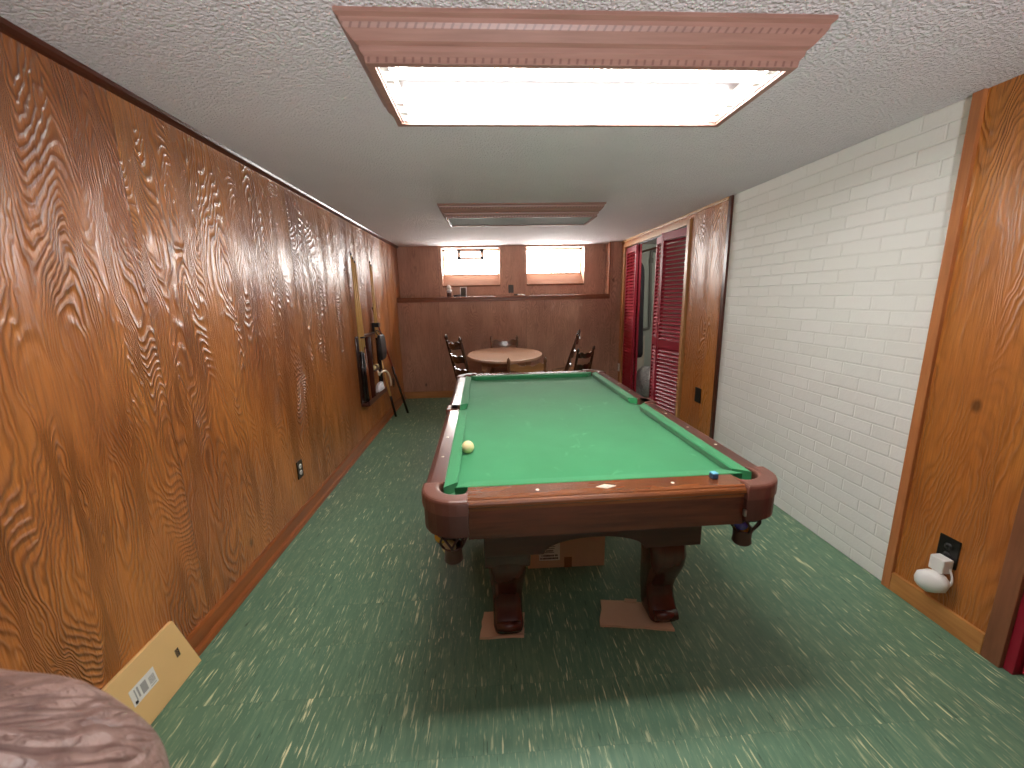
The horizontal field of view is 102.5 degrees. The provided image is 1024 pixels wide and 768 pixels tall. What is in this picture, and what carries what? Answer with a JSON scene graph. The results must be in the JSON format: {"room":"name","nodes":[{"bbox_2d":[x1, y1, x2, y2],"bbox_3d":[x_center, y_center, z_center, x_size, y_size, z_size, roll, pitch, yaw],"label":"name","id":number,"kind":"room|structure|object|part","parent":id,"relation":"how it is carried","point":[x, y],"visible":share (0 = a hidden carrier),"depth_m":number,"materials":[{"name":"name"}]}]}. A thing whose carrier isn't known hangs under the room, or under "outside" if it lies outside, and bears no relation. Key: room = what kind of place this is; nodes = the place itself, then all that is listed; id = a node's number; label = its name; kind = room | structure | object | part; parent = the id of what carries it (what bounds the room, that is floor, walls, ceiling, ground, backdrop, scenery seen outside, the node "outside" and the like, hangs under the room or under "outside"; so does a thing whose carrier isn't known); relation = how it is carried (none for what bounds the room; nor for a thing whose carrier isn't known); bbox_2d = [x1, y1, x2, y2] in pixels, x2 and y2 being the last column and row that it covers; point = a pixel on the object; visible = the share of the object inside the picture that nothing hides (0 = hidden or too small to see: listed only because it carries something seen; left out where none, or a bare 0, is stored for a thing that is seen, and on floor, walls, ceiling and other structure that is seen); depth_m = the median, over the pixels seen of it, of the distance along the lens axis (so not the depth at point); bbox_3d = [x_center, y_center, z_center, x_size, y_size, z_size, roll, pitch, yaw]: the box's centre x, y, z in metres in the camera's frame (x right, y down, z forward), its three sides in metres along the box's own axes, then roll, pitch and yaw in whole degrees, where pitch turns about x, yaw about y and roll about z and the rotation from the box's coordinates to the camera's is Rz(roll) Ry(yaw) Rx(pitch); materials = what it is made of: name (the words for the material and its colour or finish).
{"room":"basement game room","nodes":[
{"label":"basement game room","id":0,"kind":"room"},
{"bbox_2d":[0,32,403,688],"bbox_3d":[-1.419,-0.068,2.096,0.120,2.128,9.090,-2,12,-3],"label":"wall","id":1,"kind":"structure","parent":0,"point":[178,323],"depth_m":1.48,"materials":[{"name":"brown wood"}]},
{"bbox_2d":[0,16,397,248],"bbox_3d":[-1.352,-1.048,1.639,0.026,0.026,8.390,-2,12,-3],"label":"trim","id":2,"kind":"structure","parent":1,"relation":"attached to","point":[8,28],"depth_m":1.47,"materials":[{"name":"wood"}]},
{"bbox_2d":[185,392,405,655],"bbox_3d":[-1.302,0.997,1.945,0.030,0.100,8.146,-2,12,-3],"label":"baseboard","id":3,"kind":"structure","parent":1,"relation":"attached to","point":[205,631],"depth_m":2.23,"materials":[{"name":"brown wood"}]},
{"bbox_2d":[296,459,303,479],"bbox_3d":[-1.363,0.549,2.648,0.010,0.115,0.072,-2,12,-3],"label":"wall outlet","id":4,"kind":"object","parent":1,"relation":"attached to","point":[299,465],"visible":1,"depth_m":2.64,"materials":[{"name":"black plastic"}]},
{"bbox_2d":[355,323,386,406],"bbox_3d":[-1.434,-0.227,4.221,0.085,0.765,0.710,-2,12,-3],"label":"cue rack","id":5,"kind":"object","parent":1,"relation":"attached to","point":[375,396],"visible":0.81,"depth_m":4.07,"materials":[{"name":"brown wood"}]},
{"bbox_2d":[350,253,366,402],"bbox_3d":[-1.428,-0.496,3.832,0.028,1.388,0.031,-2,12,-3],"label":"pool cue","id":6,"kind":"object","parent":5,"relation":"on","point":[356,310],"visible":1,"depth_m":3.84,"materials":[{"name":"black paint"}]},
{"bbox_2d":[352,257,369,401],"bbox_3d":[-1.420,-0.489,3.872,0.038,1.358,0.031,-2,12,-3],"label":"pool cue","id":7,"kind":"object","parent":5,"relation":"on","point":[362,345],"visible":0.84,"depth_m":3.88,"materials":[{"name":"black paint"}]},
{"bbox_2d":[354,261,371,399],"bbox_3d":[-1.417,-0.484,3.917,0.044,1.328,0.031,-2,12,-3],"label":"pool cue","id":8,"kind":"object","parent":5,"relation":"on","point":[368,379],"visible":0.73,"depth_m":3.91,"materials":[{"name":"brown wood"}]},
{"bbox_3d":[-1.467,-0.498,4.162,0.030,0.022,0.710,-2,12,-3],"label":"clip rail","id":9,"kind":"part","parent":5,"relation":"part of","materials":[{"name":"brown wood"}]},
{"bbox_2d":[361,387,386,406],"bbox_3d":[-1.427,0.125,4.279,0.085,0.052,0.680,-2,12,-3],"label":"tray","id":10,"kind":"object","parent":5,"relation":"on","point":[375,396],"depth_m":4.15,"materials":[{"name":"brown wood"}]},
{"bbox_2d":[369,261,381,381],"bbox_3d":[-1.456,-0.603,4.394,0.028,1.368,0.033,-2,12,-3],"label":"pool cue","id":11,"kind":"object","parent":5,"relation":"in","point":[378,360],"visible":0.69,"depth_m":4.37,"materials":[{"name":"black paint"}]},
{"bbox_2d":[371,265,383,383],"bbox_3d":[-1.454,-0.598,4.441,0.036,1.338,0.033,-2,12,-3],"label":"pool cue","id":12,"kind":"object","parent":5,"relation":"in","point":[371,265],"visible":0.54,"depth_m":4.41,"materials":[{"name":"black paint"}]},
{"bbox_2d":[376,381,384,392],"bbox_3d":[-1.429,0.026,4.459,0.069,0.100,0.267,-2,12,-3],"label":"cloth","id":13,"kind":"object","parent":5,"relation":"in","point":[380,386],"visible":0.98,"depth_m":4.39,"materials":[{"name":"white fabric"}]},
{"bbox_2d":[375,330,386,359],"bbox_3d":[-1.395,-0.413,4.363,0.074,0.319,0.226,-2,12,-3],"label":"bag","id":14,"kind":"object","parent":5,"relation":"hanging from","point":[381,342],"visible":1,"depth_m":4.30,"materials":[{"name":"black fabric"}]},
{"bbox_2d":[377,370,391,385],"bbox_3d":[-1.400,-0.065,4.544,0.065,0.239,0.345,1,12,9],"label":"rope","id":15,"kind":"object","parent":5,"relation":"hanging from","point":[377,370],"visible":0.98,"depth_m":4.55,"materials":[{"name":"beige fabric"}]},
{"bbox_2d":[397,244,605,297],"bbox_3d":[-0.131,-1.633,6.016,2.967,0.728,0.260,-2,12,-3],"label":"wall","id":16,"kind":"structure","parent":0,"point":[420,268],"depth_m":5.89,"materials":[{"name":"brown wood"}]},
{"bbox_2d":[442,249,499,286],"bbox_3d":[-0.593,-1.686,5.976,0.820,0.535,0.266,-2,12,-3],"label":"window","id":17,"kind":"structure","parent":16,"relation":"in","point":[461,267],"depth_m":6.03,"materials":[{"name":"white glass"}]},
{"bbox_3d":[-0.599,-1.758,6.054,0.820,0.425,0.060,-2,12,-3],"label":"frame","id":18,"kind":"part","parent":17,"relation":"part of","materials":[{"name":"white glass"}]},
{"bbox_3d":[-0.605,-1.887,5.998,0.390,0.140,0.044,-2,12,-3],"label":"vent frame","id":19,"kind":"part","parent":17,"relation":"part of","materials":[{"name":"black metal"}]},
{"bbox_2d":[508,285,513,292],"bbox_3d":[-0.015,-1.375,5.941,0.075,0.115,0.006,-2,12,-3],"label":"cover plate","id":20,"kind":"object","parent":16,"relation":"attached to","point":[510,287],"visible":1,"depth_m":5.94,"materials":[{"name":"black plastic"}]},
{"bbox_2d":[526,248,583,285],"bbox_3d":[0.618,-1.724,6.041,0.835,0.535,0.266,-2,12,-3],"label":"window","id":21,"kind":"structure","parent":16,"relation":"in","point":[545,266],"depth_m":6.09,"materials":[{"name":"white glass"}]},
{"bbox_3d":[0.611,-1.796,6.119,0.835,0.425,0.060,-2,12,-3],"label":"frame","id":22,"kind":"part","parent":21,"relation":"part of","materials":[{"name":"white glass"}]},
{"bbox_2d":[397,295,620,391],"bbox_3d":[-0.011,-0.533,5.946,3.129,1.400,0.120,-2,12,-3],"label":"wall","id":23,"kind":"structure","parent":0,"point":[549,327],"depth_m":5.84,"materials":[{"name":"brown wood"}]},
{"bbox_2d":[405,390,453,398],"bbox_3d":[0.005,0.116,6.014,3.129,0.100,0.014,-2,12,-3],"label":"baseboard","id":24,"kind":"structure","parent":23,"relation":"attached to","point":[422,394],"depth_m":5.94,"materials":[{"name":"brown wood"}]},
{"bbox_2d":[397,294,609,302],"bbox_3d":[-0.108,-1.217,5.841,2.967,0.065,0.255,-2,12,-3],"label":"trim","id":25,"kind":"structure","parent":23,"relation":"attached to","point":[580,296],"depth_m":5.72,"materials":[{"name":"brown wood"}]},
{"bbox_2d":[447,285,451,296],"bbox_3d":[-0.887,-1.311,5.793,0.072,0.168,0.072,-2,12,-3],"label":"figurine","id":26,"kind":"object","parent":25,"relation":"on","point":[449,294],"visible":0.91,"depth_m":5.77,"materials":[{"name":"ceramic"}]},
{"bbox_2d":[460,287,466,296],"bbox_3d":[-0.685,-1.305,5.825,0.096,0.136,0.060,0,12,5],"label":"picture frame","id":27,"kind":"object","parent":25,"relation":"on","point":[463,290],"visible":1,"depth_m":5.81,"materials":[{"name":"white wood"}]},
{"bbox_3d":[-0.686,-1.302,5.813,0.096,0.135,0.028,0,12,5],"label":"panel","id":28,"kind":"part","parent":27,"relation":"part of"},
{"bbox_2d":[0,0,1023,246],"bbox_3d":[0.605,-1.232,1.974,4.279,0.120,9.090,-2,12,-3],"label":"ceiling","id":29,"kind":"structure","parent":0,"point":[281,85],"depth_m":1.58,"materials":[{"name":"white paint"}]},
{"bbox_2d":[437,202,605,226],"bbox_3d":[0.069,-1.429,3.492,1.336,0.098,0.520,-2,12,-3],"label":"ceiling light","id":30,"kind":"object","parent":29,"relation":"attached to","point":[553,213],"visible":1,"depth_m":3.29,"materials":[{"name":"brown wood"}]},
{"bbox_2d":[450,217,591,225],"bbox_3d":[0.070,-1.388,3.501,1.170,0.006,0.354,-2,12,-3],"label":"diffuser","id":31,"kind":"object","parent":30,"relation":"attached to","point":[514,221],"depth_m":3.51,"materials":[{"name":"white plastic"}]},
{"bbox_2d":[332,6,838,126],"bbox_3d":[0.198,-0.980,1.343,1.336,0.098,0.538,-2,12,-3],"label":"ceiling light","id":32,"kind":"object","parent":29,"relation":"attached to","point":[427,66],"visible":1,"depth_m":1.15,"materials":[{"name":"white plastic"}]},
{"bbox_2d":[151,397,1023,767],"bbox_3d":[0.649,0.967,2.436,4.279,0.120,9.090,-2,12,-3],"label":"floor","id":33,"kind":"structure","parent":0,"point":[360,646],"depth_m":1.60,"materials":[{"name":"green tile"}]},
{"bbox_2d":[0,668,169,767],"bbox_3d":[-0.808,0.902,0.240,0.823,0.968,1.006,-2,12,-3],"label":"table","id":34,"kind":"object","parent":33,"relation":"on","point":[47,720],"visible":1,"depth_m":0.52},
{"bbox_2d":[101,621,200,724],"bbox_3d":[-1.253,1.058,1.328,0.054,0.231,0.600,-2,12,-3],"label":"cardboard box","id":35,"kind":"object","parent":33,"relation":"on","point":[153,676],"visible":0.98,"depth_m":1.45,"materials":[{"name":"cardboard"}]},
{"bbox_2d":[381,360,396,416],"bbox_3d":[-1.452,0.037,4.830,0.029,0.805,0.297,1,12,9],"label":"pool cue","id":36,"kind":"object","parent":33,"relation":"on","point":[387,384],"visible":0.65,"depth_m":4.86,"materials":[{"name":"black paint"}]},
{"bbox_2d":[372,307,408,412],"bbox_3d":[-1.398,-0.225,4.787,0.030,1.336,0.592,2,12,14],"label":"pool cue","id":37,"kind":"object","parent":33,"relation":"on","point":[388,355],"visible":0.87,"depth_m":4.88,"materials":[{"name":"black paint"}]},
{"bbox_2d":[444,334,469,380],"bbox_3d":[-0.398,-0.023,4.441,0.526,1.037,0.426,-8,14,-30],"label":"dining chair","id":38,"kind":"object","parent":33,"relation":"on","point":[457,345],"visible":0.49,"depth_m":4.22,"materials":[{"name":"brown wood"}]},
{"bbox_3d":[-0.637,-0.031,4.501,0.166,1.037,0.037,-7,13,-25],"label":"post","id":39,"kind":"part","parent":38,"relation":"part of","materials":[{"name":"brown wood"}]},
{"bbox_3d":[-0.454,0.027,4.207,0.166,1.037,0.037,-10,15,-35],"label":"post","id":40,"kind":"part","parent":38,"relation":"part of","materials":[{"name":"brown wood"}]},
{"bbox_2d":[480,612,524,639],"bbox_3d":[-0.039,1.049,1.793,0.200,0.012,0.147,-2,12,-3],"label":"pad","id":41,"kind":"object","parent":33,"relation":"on","point":[487,631],"visible":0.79,"depth_m":1.75,"materials":[{"name":"brown wood"}]},
{"bbox_2d":[490,335,518,372],"bbox_3d":[-0.091,-0.201,5.626,0.426,0.887,0.478,-2,12,-3],"label":"dining chair","id":42,"kind":"object","parent":33,"relation":"on","point":[494,342],"visible":0.41,"depth_m":5.75,"materials":[{"name":"brown wood"}]},
{"bbox_3d":[-0.089,-0.180,5.585,0.426,0.030,0.390,-2,12,-3],"label":"seat","id":43,"kind":"part","parent":42,"relation":"part of","materials":[{"name":"brown wood"}]},
{"bbox_2d":[468,347,541,373],"bbox_3d":[-0.082,-0.019,5.128,0.910,0.732,1.280,-2,12,-3],"label":"table","id":44,"kind":"object","parent":33,"relation":"on","point":[489,357],"visible":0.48,"depth_m":4.79,"materials":[{"name":"brown wood"}]},
{"bbox_3d":[-0.310,0.078,4.766,0.068,0.700,0.068,-2,12,-3],"label":"leg","id":45,"kind":"part","parent":44,"relation":"part of","materials":[{"name":"brown wood"}]},
{"bbox_2d":[507,357,546,372],"bbox_3d":[0.139,0.109,4.248,0.426,0.837,0.468,-2,12,-3],"label":"dining chair","id":46,"kind":"object","parent":33,"relation":"on","point":[539,366],"visible":0.28,"depth_m":3.97,"materials":[{"name":"brown wood"}]},
{"bbox_3d":[-0.024,0.149,4.071,0.037,0.837,0.108,-1,12,3],"label":"post","id":47,"kind":"part","parent":46,"relation":"part of","materials":[{"name":"brown wood"}]},
{"bbox_3d":[0.322,0.139,4.090,0.037,0.837,0.108,-3,12,-9],"label":"post","id":48,"kind":"part","parent":46,"relation":"part of","materials":[{"name":"brown wood"}]},
{"bbox_2d":[528,536,604,568],"bbox_3d":[0.278,0.805,2.293,0.406,0.271,0.303,-2,12,-2],"label":"cardboard box","id":49,"kind":"object","parent":33,"relation":"on","point":[588,551],"visible":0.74,"depth_m":2.16,"materials":[{"name":"cardboard"}]},
{"bbox_2d":[540,546,557,559],"bbox_3d":[0.195,0.883,2.150,0.093,0.076,0.001,-2,12,-3],"label":"print","id":50,"kind":"object","parent":49,"relation":"attached to","point":[547,551],"depth_m":2.15},
{"bbox_2d":[564,329,580,370],"bbox_3d":[0.465,-0.075,4.594,0.579,1.042,0.426,1,12,11],"label":"dining chair","id":51,"kind":"object","parent":33,"relation":"on","point":[576,341],"visible":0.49,"depth_m":4.33,"materials":[{"name":"brown wood"}]},
{"bbox_2d":[552,346,594,370],"bbox_3d":[0.824,-0.134,5.523,0.453,0.762,0.426,10,17,44],"label":"dining chair","id":52,"kind":"object","parent":33,"relation":"on","point":[575,367],"visible":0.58,"depth_m":5.36,"materials":[{"name":"brown wood"}]},
{"bbox_3d":[0.800,-0.187,5.535,0.390,0.030,0.426,10,17,44],"label":"seat","id":53,"kind":"part","parent":52,"relation":"part of","materials":[{"name":"brown wood"}]},
{"bbox_3d":[0.825,-0.084,5.285,0.037,0.762,0.093,-11,15,-38],"label":"post","id":54,"kind":"part","parent":52,"relation":"part of","materials":[{"name":"brown wood"}]},
{"bbox_3d":[1.067,-0.140,5.524,0.093,0.762,0.037,8,15,38],"label":"post","id":55,"kind":"part","parent":52,"relation":"part of","materials":[{"name":"brown wood"}]},
{"bbox_2d":[421,369,777,633],"bbox_3d":[0.251,0.491,2.566,1.272,0.751,2.344,-2,12,-4],"label":"pool table","id":56,"kind":"object","parent":33,"relation":"on","point":[556,457],"visible":0.98,"depth_m":1.66,"materials":[{"name":"green fabric"}]},
{"bbox_2d":[434,535,444,542],"bbox_3d":[-0.247,0.533,1.444,0.051,0.051,0.051,-2,12,-3],"label":"ball","id":57,"kind":"object","parent":56,"relation":"in","point":[437,538],"visible":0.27,"depth_m":1.42,"materials":[{"name":"orange plastic"}]},
{"bbox_3d":[-0.312,0.274,1.955,0.070,0.043,0.982,-2,12,-4],"label":"rail","id":58,"kind":"part","parent":56,"relation":"part of","materials":[{"name":"brown wood"}]},
{"bbox_2d":[442,540,455,552],"bbox_3d":[-0.225,0.581,1.468,0.051,0.051,0.051,-2,12,-3],"label":"ball","id":59,"kind":"object","parent":56,"relation":"in","point":[451,542],"visible":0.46,"depth_m":1.45,"materials":[{"name":"plastic"}]},
{"bbox_2d":[444,539,462,564],"bbox_3d":[-0.209,0.601,1.466,0.074,0.065,0.073,-2,12,-4],"label":"pocket","id":60,"kind":"object","parent":56,"relation":"on","point":[452,557],"depth_m":1.44,"materials":[{"name":"leather"}]},
{"bbox_2d":[444,410,466,493],"bbox_3d":[-0.251,0.273,1.932,0.048,0.036,1.020,-2,12,-4],"label":"cushion","id":61,"kind":"object","parent":56,"relation":"on","point":[455,459],"depth_m":1.72,"materials":[{"name":"green fabric"}]},
{"bbox_3d":[-0.389,0.059,2.983,0.070,0.043,0.932,-2,12,-4],"label":"rail","id":62,"kind":"part","parent":56,"relation":"part of","materials":[{"name":"brown wood"}]},
{"bbox_2d":[460,376,470,409],"bbox_3d":[-0.331,0.047,3.012,0.048,0.036,0.970,-2,12,-4],"label":"cushion","id":63,"kind":"object","parent":56,"relation":"on","point":[465,389],"depth_m":2.86,"materials":[{"name":"green fabric"}]},
{"bbox_2d":[462,441,473,452],"bbox_3d":[-0.198,0.282,1.843,0.057,0.057,0.057,-2,12,-3],"label":"cue ball","id":64,"kind":"object","parent":56,"relation":"on","point":[467,446],"visible":1,"depth_m":1.82,"materials":[{"name":"beige plastic"}]},
{"bbox_3d":[-0.021,0.836,1.756,0.160,0.418,0.187,-2,12,-4],"label":"leg","id":65,"kind":"part","parent":56,"relation":"part of","materials":[{"name":"brown wood"}]},
{"bbox_3d":[0.164,-0.077,3.578,0.950,0.043,0.105,-2,12,-4],"label":"rail","id":66,"kind":"part","parent":56,"relation":"part of","materials":[{"name":"brown wood"}]},
{"bbox_2d":[470,372,590,380],"bbox_3d":[0.169,-0.065,3.501,1.042,0.036,0.050,-2,12,-4],"label":"cushion","id":67,"kind":"object","parent":56,"relation":"on","point":[560,375],"depth_m":3.49,"materials":[{"name":"green fabric"}]},
{"bbox_3d":[0.319,0.562,1.597,0.850,0.170,0.035,-2,12,-4],"label":"frame","id":68,"kind":"part","parent":56,"relation":"part of","materials":[{"name":"brown wood"}]},
{"bbox_2d":[455,469,741,494],"bbox_3d":[0.319,0.354,1.490,1.042,0.036,0.050,-2,12,-4],"label":"cushion","id":69,"kind":"object","parent":56,"relation":"on","point":[461,489],"depth_m":1.47,"materials":[{"name":"green fabric"}]},
{"bbox_3d":[0.324,0.352,1.415,0.066,0.002,0.029,3,13,20],"label":"name plate","id":70,"kind":"part","parent":56,"relation":"part of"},
{"bbox_3d":[0.324,0.374,1.415,0.950,0.043,0.105,-2,12,-4],"label":"rail","id":71,"kind":"part","parent":56,"relation":"part of","materials":[{"name":"brown wood"}]},
{"bbox_2d":[592,372,636,403],"bbox_3d":[0.737,0.011,3.084,0.048,0.036,0.970,-2,12,-4],"label":"cushion","id":72,"kind":"object","parent":56,"relation":"on","point":[615,389],"depth_m":2.95,"materials":[{"name":"green fabric"}]},
{"bbox_3d":[0.798,0.019,3.063,0.070,0.043,0.932,-2,12,-4],"label":"rail","id":73,"kind":"part","parent":56,"relation":"part of","materials":[{"name":"brown wood"}]},
{"bbox_3d":[0.651,0.813,1.802,0.160,0.418,0.187,-2,12,-4],"label":"leg","id":74,"kind":"part","parent":56,"relation":"part of","materials":[{"name":"brown wood"}]},
{"bbox_2d":[639,403,751,479],"bbox_3d":[0.817,0.236,2.003,0.048,0.036,1.020,-2,12,-4],"label":"cushion","id":75,"kind":"object","parent":56,"relation":"on","point":[709,453],"depth_m":1.84,"materials":[{"name":"green fabric"}]},
{"bbox_3d":[0.875,0.233,2.035,0.070,0.043,0.982,-2,12,-4],"label":"rail","id":76,"kind":"part","parent":56,"relation":"part of","materials":[{"name":"brown wood"}]},
{"bbox_2d":[709,471,718,478],"bbox_3d":[0.717,0.323,1.459,0.022,0.022,0.022,-3,12,-9],"label":"cube","id":77,"kind":"object","parent":56,"relation":"on","point":[713,474],"visible":1,"depth_m":1.45,"materials":[{"name":"blue"}]},
{"bbox_2d":[733,522,748,529],"bbox_3d":[0.834,0.507,1.497,0.051,0.051,0.051,-2,12,-3],"label":"ball","id":78,"kind":"object","parent":56,"relation":"on","point":[743,526],"visible":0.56,"depth_m":1.48,"materials":[{"name":"plastic"}]},
{"bbox_2d":[731,525,753,546],"bbox_3d":[0.860,0.565,1.537,0.074,0.065,0.073,-2,12,-4],"label":"pocket","id":79,"kind":"object","parent":56,"relation":"on","point":[741,538],"depth_m":1.51,"materials":[{"name":"leather"}]},
{"bbox_2d":[600,598,674,631],"bbox_3d":[0.543,1.017,1.832,0.310,0.036,0.157,0,12,6],"label":"pad","id":80,"kind":"object","parent":33,"relation":"on","point":[628,613],"visible":0.79,"depth_m":1.81,"materials":[{"name":"brown wood"}]},
{"bbox_2d":[637,336,644,369],"bbox_3d":[1.937,-0.332,6.263,0.135,0.800,0.048,-2,12,-3],"label":"board","id":81,"kind":"object","parent":33,"relation":"on","point":[640,361],"visible":0.28,"depth_m":6.24,"materials":[{"name":"beige paint"}]},
{"bbox_2d":[633,366,649,397],"bbox_3d":[1.933,-0.040,5.798,0.458,0.419,0.527,-9,14,-31],"label":"plastic bag","id":82,"kind":"object","parent":33,"relation":"on","point":[643,373],"visible":0.34,"depth_m":5.65,"materials":[{"name":"white plastic"}]},
{"bbox_2d":[605,242,621,295],"bbox_3d":[1.445,-1.632,5.860,0.162,0.728,0.230,-2,12,-3],"label":"wall","id":83,"kind":"structure","parent":0,"point":[616,247],"depth_m":5.77,"materials":[{"name":"brown wood"}]},
{"bbox_2d":[608,242,610,293],"bbox_3d":[1.361,-1.618,5.740,0.020,0.703,0.040,-2,12,-3],"label":"trim","id":84,"kind":"structure","parent":83,"relation":"attached to","point":[609,264],"depth_m":5.73,"materials":[{"name":"brown wood"}]},
{"bbox_2d":[633,244,668,374],"bbox_3d":[1.969,-1.022,6.311,0.733,2.128,0.100,-2,12,-3],"label":"wall","id":85,"kind":"structure","parent":0,"point":[645,256],"depth_m":6.20,"materials":[{"name":"grey paint"}]},
{"bbox_2d":[643,249,655,330],"bbox_3d":[2.070,-1.404,6.163,0.183,1.204,0.062,-2,12,-3],"label":"pipe","id":86,"kind":"object","parent":85,"relation":"attached to","point":[654,250],"visible":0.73,"depth_m":6.15,"materials":[{"name":"grey metal"}]},
{"bbox_2d":[664,240,685,365],"bbox_3d":[2.462,-0.766,5.048,0.100,2.128,3.290,-2,12,-3],"label":"wall","id":87,"kind":"structure","parent":0,"point":[685,240],"depth_m":5.89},
{"bbox_2d":[618,96,971,579],"bbox_3d":[1.714,-0.553,4.104,0.120,2.128,4.735,-2,12,-3],"label":"wall","id":88,"kind":"structure","parent":0,"point":[835,259],"depth_m":2.28,"materials":[{"name":"white brick"}]},
{"bbox_2d":[622,226,686,391],"bbox_3d":[1.642,-0.673,4.885,0.106,2.015,1.766,-2,12,-3],"label":"bifold door","id":89,"kind":"structure","parent":88,"relation":"in","point":[632,292],"depth_m":5.43,"materials":[{"name":"red paint"}]},
{"bbox_2d":[619,218,692,418],"bbox_3d":[1.645,-0.687,4.877,0.108,2.075,1.870,-2,12,-3],"label":"trim","id":90,"kind":"structure","parent":88,"relation":"attached to","point":[689,222],"depth_m":4.05,"materials":[{"name":"brown wood"}]},
{"bbox_2d":[649,227,686,415],"bbox_3d":[1.631,-0.568,4.415,0.138,2.003,0.798,-1,12,0],"label":"bifold door","id":91,"kind":"structure","parent":88,"relation":"in","point":[663,377],"depth_m":4.28,"materials":[{"name":"red paint"}]},
{"bbox_3d":[1.634,-0.613,4.629,0.028,2.003,0.359,0,12,6],"label":"door","id":92,"kind":"part","parent":91,"relation":"part of","materials":[{"name":"red paint"}]},
{"bbox_2d":[621,196,728,242],"bbox_3d":[1.593,-1.692,4.416,0.018,0.022,2.585,-2,12,-3],"label":"trim","id":93,"kind":"structure","parent":88,"relation":"attached to","point":[726,198],"depth_m":3.89,"materials":[{"name":"brown wood"}]},
{"bbox_2d":[694,387,700,402],"bbox_3d":[1.691,0.100,3.740,0.006,0.135,0.100,-2,12,-3],"label":"cover plate","id":94,"kind":"object","parent":88,"relation":"attached to","point":[697,390],"visible":1,"depth_m":3.74,"materials":[{"name":"black plastic"}]},
{"bbox_2d":[709,195,733,439],"bbox_3d":[1.694,-0.394,3.348,0.018,2.128,0.044,-2,12,-3],"label":"trim","id":95,"kind":"structure","parent":88,"relation":"attached to","point":[731,198],"depth_m":3.30,"materials":[{"name":"wood"}]},
{"bbox_2d":[881,88,988,588],"bbox_3d":[1.787,-0.064,1.767,0.018,2.128,0.040,-2,12,-3],"label":"trim","id":96,"kind":"structure","parent":88,"relation":"attached to","point":[978,102],"depth_m":1.72,"materials":[{"name":"brown wood"}]},
{"bbox_2d":[895,74,1023,632],"bbox_3d":[1.855,-0.028,1.589,0.100,2.128,0.410,-2,12,-3],"label":"wall panel","id":97,"kind":"object","parent":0,"point":[968,481],"visible":0.7,"depth_m":1.58,"materials":[{"name":"brown wood"}]},
{"bbox_2d":[914,553,953,592],"bbox_3d":[1.772,0.802,1.731,0.081,0.171,0.122,-2,12,-3],"label":"air freshener","id":98,"kind":"object","parent":97,"relation":"attached to","point":[933,580],"visible":1,"depth_m":1.70,"materials":[{"name":"white plastic"}]},
{"bbox_2d":[914,568,949,592],"bbox_3d":[1.772,0.832,1.737,0.081,0.111,0.122,-2,12,-3],"label":"night light","id":99,"kind":"object","parent":98,"relation":"on","point":[933,580],"depth_m":1.71,"materials":[{"name":"white plastic"}]},
{"bbox_3d":[1.802,0.797,1.691,0.017,0.086,0.027,4,13,23],"label":"cord","id":100,"kind":"part","parent":98,"relation":"part of","materials":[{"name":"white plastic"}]},
{"bbox_2d":[889,572,985,653],"bbox_3d":[1.819,0.974,1.776,0.014,0.092,0.370,-2,12,-3],"label":"baseboard","id":101,"kind":"structure","parent":97,"relation":"attached to","point":[960,628],"depth_m":1.75,"materials":[{"name":"brown wood"}]},
{"bbox_2d":[936,533,961,569],"bbox_3d":[1.816,0.697,1.713,0.010,0.125,0.078,-2,12,-3],"label":"wall outlet","id":102,"kind":"object","parent":97,"relation":"attached to","point":[949,547],"visible":0.9,"depth_m":1.70,"materials":[{"name":"black plastic"}]},
{"bbox_2d":[942,552,950,558],"bbox_3d":[1.816,0.718,1.717,0.010,0.032,0.033,-2,12,-3],"label":"socket","id":103,"kind":"object","parent":102,"relation":"attached to","point":[948,554],"depth_m":1.71,"materials":[{"name":"plastic"}]},
{"bbox_2d":[944,543,952,550],"bbox_3d":[1.815,0.677,1.708,0.010,0.032,0.033,-2,12,-3],"label":"socket","id":104,"kind":"object","parent":102,"relation":"attached to","point":[947,546],"depth_m":1.71,"materials":[{"name":"black plastic"}]},
{"bbox_2d":[980,484,1023,667],"bbox_3d":[1.863,0.020,1.359,0.112,2.128,0.060,-2,12,-3],"label":"trim","id":105,"kind":"structure","parent":97,"relation":"attached to","point":[1010,588],"depth_m":1.51,"materials":[{"name":"brown wood"}]},
{"bbox_3d":[2.159,-0.429,3.468,0.693,2.128,0.100,-2,12,-3],"label":"closet","id":106,"kind":"object","parent":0,"visible":0},
{"bbox_2d":[642,240,684,252],"bbox_3d":[1.823,-1.610,4.690,0.028,0.027,2.810,-2,12,-3],"label":"clothes rod","id":107,"kind":"object","parent":106,"relation":"attached to","point":[653,248],"visible":0.16,"depth_m":5.17,"materials":[{"name":"grey metal"}]},
{"bbox_2d":[631,263,644,357],"bbox_3d":[1.778,-1.096,5.836,0.168,1.469,0.361,-2,12,-3],"label":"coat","id":108,"kind":"object","parent":107,"relation":"hanging from","point":[641,310],"visible":0.35,"depth_m":5.71,"materials":[{"name":"fabric"}]},
{"bbox_3d":[1.973,0.382,-0.372,0.100,2.128,3.485,-2,12,-3],"label":"wall","id":109,"kind":"structure","parent":0,"visible":0},
{"bbox_2d":[1003,591,1023,674],"bbox_3d":[1.864,0.166,0.855,0.103,2.050,0.985,-2,12,-3],"label":"door","id":110,"kind":"structure","parent":109,"relation":"in","point":[1014,660],"depth_m":1.50,"materials":[{"name":"red paint"}]}
]}

